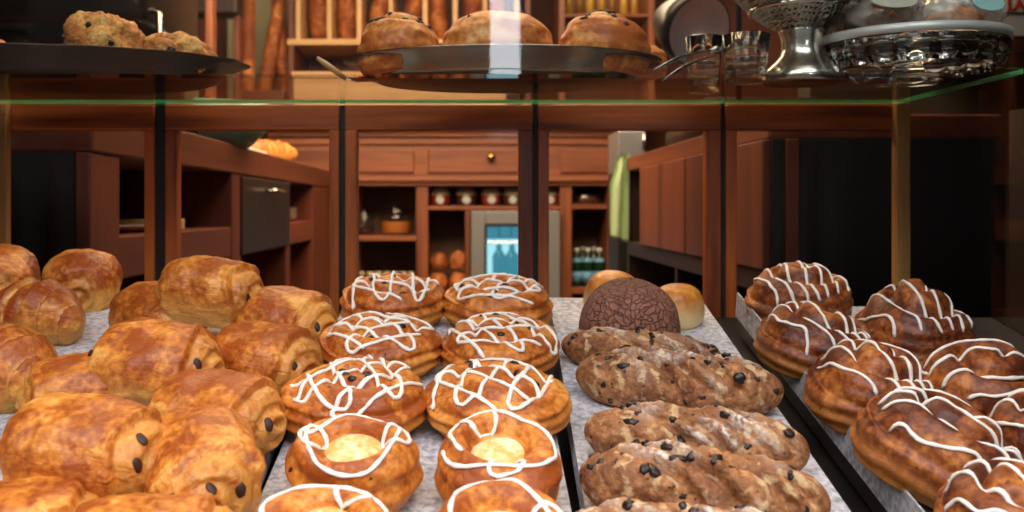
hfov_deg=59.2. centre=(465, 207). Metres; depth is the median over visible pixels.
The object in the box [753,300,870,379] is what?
pastry
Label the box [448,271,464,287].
round loaf
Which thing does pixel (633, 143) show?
unit
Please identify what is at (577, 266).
bottle
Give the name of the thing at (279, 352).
pastry
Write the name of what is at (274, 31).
baguette
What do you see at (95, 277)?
pastry
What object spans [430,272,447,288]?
round loaf
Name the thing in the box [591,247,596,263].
bottle
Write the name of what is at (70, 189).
counter
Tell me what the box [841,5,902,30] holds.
pastry
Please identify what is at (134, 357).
pastry
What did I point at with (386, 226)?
storage jar
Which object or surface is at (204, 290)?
pastry
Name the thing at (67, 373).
pastry
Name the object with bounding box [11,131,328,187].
countertop
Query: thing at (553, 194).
jar
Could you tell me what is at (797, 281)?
pastry
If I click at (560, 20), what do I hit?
wall shelf unit
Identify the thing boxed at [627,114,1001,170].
countertop
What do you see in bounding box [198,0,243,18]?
trim
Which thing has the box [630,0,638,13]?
syrup bottle
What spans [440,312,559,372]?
iced pastry
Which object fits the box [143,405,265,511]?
pastry
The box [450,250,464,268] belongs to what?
round loaf
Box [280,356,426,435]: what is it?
iced pastry
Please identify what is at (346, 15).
loaf
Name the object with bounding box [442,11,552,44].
bun
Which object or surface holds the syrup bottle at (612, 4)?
on the wall shelf unit at (560, 20)
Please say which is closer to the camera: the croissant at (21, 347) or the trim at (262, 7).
the croissant at (21, 347)
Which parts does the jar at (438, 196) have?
glass, cloth lid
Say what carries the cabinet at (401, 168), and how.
on the floor
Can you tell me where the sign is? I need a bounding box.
[1003,0,1023,11]
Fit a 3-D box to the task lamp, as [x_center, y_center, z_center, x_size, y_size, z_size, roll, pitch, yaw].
[0.492,-0.368,1.795,0.275,0.435,0.155,0,0,-22]
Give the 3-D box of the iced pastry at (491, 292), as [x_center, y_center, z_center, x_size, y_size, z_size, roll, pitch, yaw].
[0.033,0.100,0.963,0.118,0.058,0.108,0,0,-11]
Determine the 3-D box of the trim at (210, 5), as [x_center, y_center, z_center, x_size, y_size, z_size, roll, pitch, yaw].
[-0.944,-0.850,3.330,0.026,1.400,0.060,0,0,0]
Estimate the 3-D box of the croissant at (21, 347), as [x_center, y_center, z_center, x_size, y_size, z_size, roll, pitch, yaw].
[-0.405,0.137,0.784,0.124,0.072,0.086,0,0,21]
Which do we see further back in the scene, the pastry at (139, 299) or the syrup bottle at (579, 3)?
the syrup bottle at (579, 3)
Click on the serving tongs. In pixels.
(716, 49)
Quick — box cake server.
[316,57,380,81]
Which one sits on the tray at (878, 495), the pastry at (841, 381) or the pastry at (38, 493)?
the pastry at (841, 381)
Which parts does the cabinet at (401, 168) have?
drawer, post, drawer, post, cornice, drawer rail, drawer, panel, moulding, knob, post, drawer, post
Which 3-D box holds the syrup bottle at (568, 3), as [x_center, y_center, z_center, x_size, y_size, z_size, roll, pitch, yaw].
[0.499,-0.998,4.360,0.040,0.175,0.039,0,0,0]
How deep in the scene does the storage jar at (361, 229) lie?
4.30 m
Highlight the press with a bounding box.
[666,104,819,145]
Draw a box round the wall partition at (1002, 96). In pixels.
[820,0,1023,326]
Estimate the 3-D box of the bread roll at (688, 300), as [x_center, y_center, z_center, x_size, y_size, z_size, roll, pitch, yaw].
[0.226,0.104,0.965,0.057,0.047,0.060,0,0,24]
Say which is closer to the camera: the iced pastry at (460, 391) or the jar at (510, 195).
the iced pastry at (460, 391)
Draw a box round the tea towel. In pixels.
[609,153,629,241]
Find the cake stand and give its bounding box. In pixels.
[824,20,1013,83]
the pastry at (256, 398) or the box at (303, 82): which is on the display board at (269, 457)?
the pastry at (256, 398)
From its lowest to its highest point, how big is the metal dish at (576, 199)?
0.045 m
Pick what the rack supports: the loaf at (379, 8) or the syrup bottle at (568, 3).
the loaf at (379, 8)
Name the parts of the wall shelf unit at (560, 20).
panel, panel, panel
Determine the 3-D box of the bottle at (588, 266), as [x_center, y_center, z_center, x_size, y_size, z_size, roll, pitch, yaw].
[0.580,0.281,4.280,0.056,0.184,0.056,0,0,0]
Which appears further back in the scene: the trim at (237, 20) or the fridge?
the fridge
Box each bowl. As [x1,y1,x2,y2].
[193,104,268,147]
[735,0,860,87]
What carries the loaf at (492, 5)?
on the rack
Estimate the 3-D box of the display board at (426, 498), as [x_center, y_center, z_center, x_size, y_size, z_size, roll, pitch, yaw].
[-0.035,0.190,0.731,0.214,0.170,0.651,0,0,0]
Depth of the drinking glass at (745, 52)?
0.97 m
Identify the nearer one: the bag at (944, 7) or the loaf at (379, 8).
the bag at (944, 7)
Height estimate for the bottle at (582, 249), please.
0.184 m
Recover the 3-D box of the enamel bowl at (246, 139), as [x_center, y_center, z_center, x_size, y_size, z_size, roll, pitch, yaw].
[-0.629,-0.200,2.200,0.310,0.100,0.310,0,0,0]
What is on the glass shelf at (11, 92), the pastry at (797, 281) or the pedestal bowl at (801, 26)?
the pedestal bowl at (801, 26)
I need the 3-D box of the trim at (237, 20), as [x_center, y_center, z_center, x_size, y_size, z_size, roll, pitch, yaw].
[-0.958,-0.150,3.785,0.025,2.800,0.070,0,0,0]
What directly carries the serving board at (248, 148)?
on the counter at (70, 189)
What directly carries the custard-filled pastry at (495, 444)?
on the display board at (426, 498)
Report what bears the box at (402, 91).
on the cabinet at (401, 168)
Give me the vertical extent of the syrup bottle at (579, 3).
0.175 m
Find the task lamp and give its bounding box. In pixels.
[652,0,741,104]
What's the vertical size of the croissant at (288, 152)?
0.078 m
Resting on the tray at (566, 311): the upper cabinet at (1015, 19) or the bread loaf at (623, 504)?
the bread loaf at (623, 504)
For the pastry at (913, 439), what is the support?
on the tray at (878, 495)
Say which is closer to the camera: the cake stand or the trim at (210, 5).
the cake stand
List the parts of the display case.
corner post, door, door, door, door, door, corner post, panel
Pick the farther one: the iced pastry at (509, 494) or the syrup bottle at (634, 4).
the syrup bottle at (634, 4)
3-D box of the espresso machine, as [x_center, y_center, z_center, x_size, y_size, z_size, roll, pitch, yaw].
[-0.822,-0.385,1.889,0.456,0.470,0.421,0,0,0]
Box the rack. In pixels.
[287,0,530,104]
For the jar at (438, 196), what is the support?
on the cabinet at (401, 168)
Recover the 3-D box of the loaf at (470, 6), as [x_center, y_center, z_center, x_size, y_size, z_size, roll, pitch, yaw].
[0.035,-1.044,4.375,0.108,0.499,0.096,0,0,21]
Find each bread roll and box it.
[583,270,633,304]
[660,283,704,329]
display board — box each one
[0,308,109,438]
[0,327,278,491]
[256,314,571,511]
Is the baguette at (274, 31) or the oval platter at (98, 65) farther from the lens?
the baguette at (274, 31)
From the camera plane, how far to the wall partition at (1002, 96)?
2.25 m
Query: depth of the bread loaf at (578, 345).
0.83 m
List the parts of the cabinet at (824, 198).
door, door, door, post, panel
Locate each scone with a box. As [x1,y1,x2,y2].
[61,11,144,48]
[143,31,217,73]
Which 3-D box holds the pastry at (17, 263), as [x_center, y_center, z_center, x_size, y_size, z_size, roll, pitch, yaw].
[-0.547,0.079,1.058,0.085,0.073,0.103,0,0,-10]
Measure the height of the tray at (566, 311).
0.170 m
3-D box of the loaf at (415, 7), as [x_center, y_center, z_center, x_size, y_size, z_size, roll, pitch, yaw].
[-0.245,-1.046,4.375,0.118,0.497,0.098,0,0,15]
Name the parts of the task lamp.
lamp shade, arm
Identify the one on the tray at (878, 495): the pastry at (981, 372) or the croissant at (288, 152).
the pastry at (981, 372)
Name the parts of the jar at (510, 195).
cloth lid, glass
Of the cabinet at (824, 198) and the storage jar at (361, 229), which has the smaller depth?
the cabinet at (824, 198)
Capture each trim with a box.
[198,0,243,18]
[205,0,215,89]
[227,0,288,139]
[233,16,242,90]
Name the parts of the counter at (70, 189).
panel, door, handle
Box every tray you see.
[549,298,850,511]
[735,292,933,511]
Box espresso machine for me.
[0,0,197,134]
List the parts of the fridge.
lamp panel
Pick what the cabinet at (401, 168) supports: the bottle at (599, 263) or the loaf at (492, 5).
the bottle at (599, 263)
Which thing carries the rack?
on the cabinet at (401, 168)
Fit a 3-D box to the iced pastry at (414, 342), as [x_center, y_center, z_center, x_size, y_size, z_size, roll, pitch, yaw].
[-0.083,0.127,0.839,0.111,0.057,0.116,0,0,-40]
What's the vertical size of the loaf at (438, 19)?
0.498 m
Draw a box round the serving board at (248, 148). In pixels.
[248,148,266,153]
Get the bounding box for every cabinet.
[267,131,616,297]
[627,114,1004,324]
[918,0,1023,51]
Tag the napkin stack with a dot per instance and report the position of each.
(121, 221)
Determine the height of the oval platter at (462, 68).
0.024 m
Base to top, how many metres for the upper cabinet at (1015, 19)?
0.296 m
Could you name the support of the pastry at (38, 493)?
on the display board at (269, 457)
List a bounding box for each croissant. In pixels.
[0,277,85,345]
[0,322,58,413]
[250,139,280,156]
[268,140,297,160]
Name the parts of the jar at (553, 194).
glass, cloth lid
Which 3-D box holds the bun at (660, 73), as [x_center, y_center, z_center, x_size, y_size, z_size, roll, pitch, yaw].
[0.203,-0.166,1.021,0.051,0.039,0.054,0,0,22]
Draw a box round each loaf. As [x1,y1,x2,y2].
[308,0,326,38]
[336,0,356,38]
[369,0,388,19]
[404,0,422,17]
[429,0,447,38]
[429,252,448,269]
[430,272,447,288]
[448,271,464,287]
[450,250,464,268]
[462,0,481,16]
[487,0,504,10]
[561,326,720,364]
[575,345,783,413]
[577,497,766,511]
[579,439,830,511]
[584,400,809,470]
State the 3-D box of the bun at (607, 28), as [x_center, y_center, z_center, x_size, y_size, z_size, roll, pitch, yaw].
[0.147,-0.176,0.964,0.100,0.071,0.102,0,0,20]
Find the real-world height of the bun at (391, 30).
0.068 m
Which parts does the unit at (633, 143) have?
tank, handle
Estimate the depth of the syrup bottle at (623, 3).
4.34 m
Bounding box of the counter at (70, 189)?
[11,131,328,296]
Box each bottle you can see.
[492,256,505,272]
[565,0,572,13]
[572,248,582,286]
[576,0,583,13]
[580,247,585,263]
[583,248,593,286]
[586,0,593,13]
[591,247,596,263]
[594,248,604,273]
[598,0,605,9]
[608,0,616,11]
[620,0,627,13]
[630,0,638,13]
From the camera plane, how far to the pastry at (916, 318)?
0.86 m
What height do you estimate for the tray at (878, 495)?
0.186 m
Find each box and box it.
[292,72,399,105]
[400,89,505,104]
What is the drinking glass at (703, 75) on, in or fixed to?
on the glass shelf at (11, 92)
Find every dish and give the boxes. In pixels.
[119,225,143,232]
[572,195,602,203]
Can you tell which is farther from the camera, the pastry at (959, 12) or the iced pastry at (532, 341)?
the pastry at (959, 12)
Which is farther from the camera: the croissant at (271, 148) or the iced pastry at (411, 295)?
the croissant at (271, 148)
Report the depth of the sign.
2.06 m
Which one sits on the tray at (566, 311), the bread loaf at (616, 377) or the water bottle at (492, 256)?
the bread loaf at (616, 377)
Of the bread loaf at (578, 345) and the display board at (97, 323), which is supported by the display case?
the display board at (97, 323)
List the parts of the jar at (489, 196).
cloth lid, glass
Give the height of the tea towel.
0.266 m
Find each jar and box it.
[359,209,373,234]
[359,271,364,276]
[381,204,411,234]
[429,188,451,205]
[455,188,477,205]
[480,188,500,205]
[501,188,517,205]
[549,188,557,205]
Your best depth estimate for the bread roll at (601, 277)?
0.99 m
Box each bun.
[356,12,438,75]
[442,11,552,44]
[558,9,650,76]
[579,277,680,333]
[635,45,666,80]
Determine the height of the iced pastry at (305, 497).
0.057 m
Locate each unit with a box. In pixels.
[552,0,654,131]
[608,131,645,272]
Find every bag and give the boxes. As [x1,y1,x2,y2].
[831,0,925,32]
[904,0,1008,22]
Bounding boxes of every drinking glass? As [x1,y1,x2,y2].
[685,34,721,90]
[722,31,769,84]
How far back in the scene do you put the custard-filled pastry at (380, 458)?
0.59 m
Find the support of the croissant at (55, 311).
on the display board at (97, 323)
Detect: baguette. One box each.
[243,0,255,90]
[257,0,286,90]
[271,0,288,91]
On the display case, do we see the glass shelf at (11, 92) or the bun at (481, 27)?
the glass shelf at (11, 92)
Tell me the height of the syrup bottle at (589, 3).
0.175 m
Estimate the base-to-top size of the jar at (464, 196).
0.087 m
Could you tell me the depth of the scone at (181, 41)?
0.96 m
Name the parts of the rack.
panel, panel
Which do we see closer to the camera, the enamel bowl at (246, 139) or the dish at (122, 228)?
the dish at (122, 228)
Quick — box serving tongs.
[653,45,723,81]
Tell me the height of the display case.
1.800 m
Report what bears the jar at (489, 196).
on the cabinet at (401, 168)
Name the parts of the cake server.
handle, blade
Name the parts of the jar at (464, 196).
glass, cloth lid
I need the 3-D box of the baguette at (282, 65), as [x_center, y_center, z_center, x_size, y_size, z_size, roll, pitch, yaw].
[-0.886,-0.735,4.340,0.111,0.660,0.072,0,0,20]
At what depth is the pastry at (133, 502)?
0.51 m
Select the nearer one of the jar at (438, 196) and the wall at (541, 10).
the jar at (438, 196)
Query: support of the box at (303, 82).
on the cabinet at (401, 168)
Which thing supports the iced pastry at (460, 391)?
on the display board at (426, 498)
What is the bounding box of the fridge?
[471,211,559,297]
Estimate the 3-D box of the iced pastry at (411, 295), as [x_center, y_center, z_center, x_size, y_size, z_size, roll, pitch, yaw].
[-0.077,0.099,0.970,0.109,0.060,0.114,0,0,-38]
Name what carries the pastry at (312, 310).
on the display board at (269, 457)
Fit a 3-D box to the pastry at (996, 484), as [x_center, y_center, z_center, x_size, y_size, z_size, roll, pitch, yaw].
[0.332,0.190,0.551,0.085,0.071,0.094,0,0,16]
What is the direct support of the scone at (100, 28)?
on the oval platter at (98, 65)
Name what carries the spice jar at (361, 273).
on the cabinet at (401, 168)
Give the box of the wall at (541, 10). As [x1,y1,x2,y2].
[198,0,780,151]
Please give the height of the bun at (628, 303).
0.075 m
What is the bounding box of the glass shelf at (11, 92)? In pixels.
[0,69,1022,103]
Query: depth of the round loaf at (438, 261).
4.29 m
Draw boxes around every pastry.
[0,244,40,282]
[0,392,165,497]
[0,476,99,511]
[15,352,109,409]
[41,248,123,312]
[75,493,232,511]
[88,317,224,405]
[108,281,207,328]
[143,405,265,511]
[148,368,286,454]
[155,255,263,328]
[215,320,322,391]
[234,286,337,340]
[744,261,853,319]
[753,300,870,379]
[803,339,934,434]
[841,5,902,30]
[849,386,1022,508]
[854,278,975,361]
[919,338,1023,415]
[927,6,984,20]
[934,457,1023,511]
[986,389,1023,460]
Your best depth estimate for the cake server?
0.94 m
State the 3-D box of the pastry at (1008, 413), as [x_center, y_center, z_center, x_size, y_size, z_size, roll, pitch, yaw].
[0.421,0.165,0.649,0.093,0.070,0.088,0,0,-44]
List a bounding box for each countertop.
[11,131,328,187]
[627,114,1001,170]
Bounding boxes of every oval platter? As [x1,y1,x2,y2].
[0,43,250,89]
[343,44,661,93]
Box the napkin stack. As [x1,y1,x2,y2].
[119,219,184,229]
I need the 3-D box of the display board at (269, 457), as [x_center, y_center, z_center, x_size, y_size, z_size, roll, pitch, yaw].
[-0.253,0.190,0.731,0.200,0.170,0.651,0,0,-2]
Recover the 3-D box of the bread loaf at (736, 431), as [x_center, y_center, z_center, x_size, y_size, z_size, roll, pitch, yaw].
[0.165,0.167,0.654,0.160,0.051,0.055,0,0,15]
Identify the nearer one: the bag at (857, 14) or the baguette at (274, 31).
the bag at (857, 14)
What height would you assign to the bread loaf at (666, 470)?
0.054 m
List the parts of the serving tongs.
arm, arm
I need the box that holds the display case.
[0,103,1023,511]
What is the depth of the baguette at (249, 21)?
4.21 m
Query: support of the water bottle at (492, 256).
in the fridge
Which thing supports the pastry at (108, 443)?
on the display board at (269, 457)

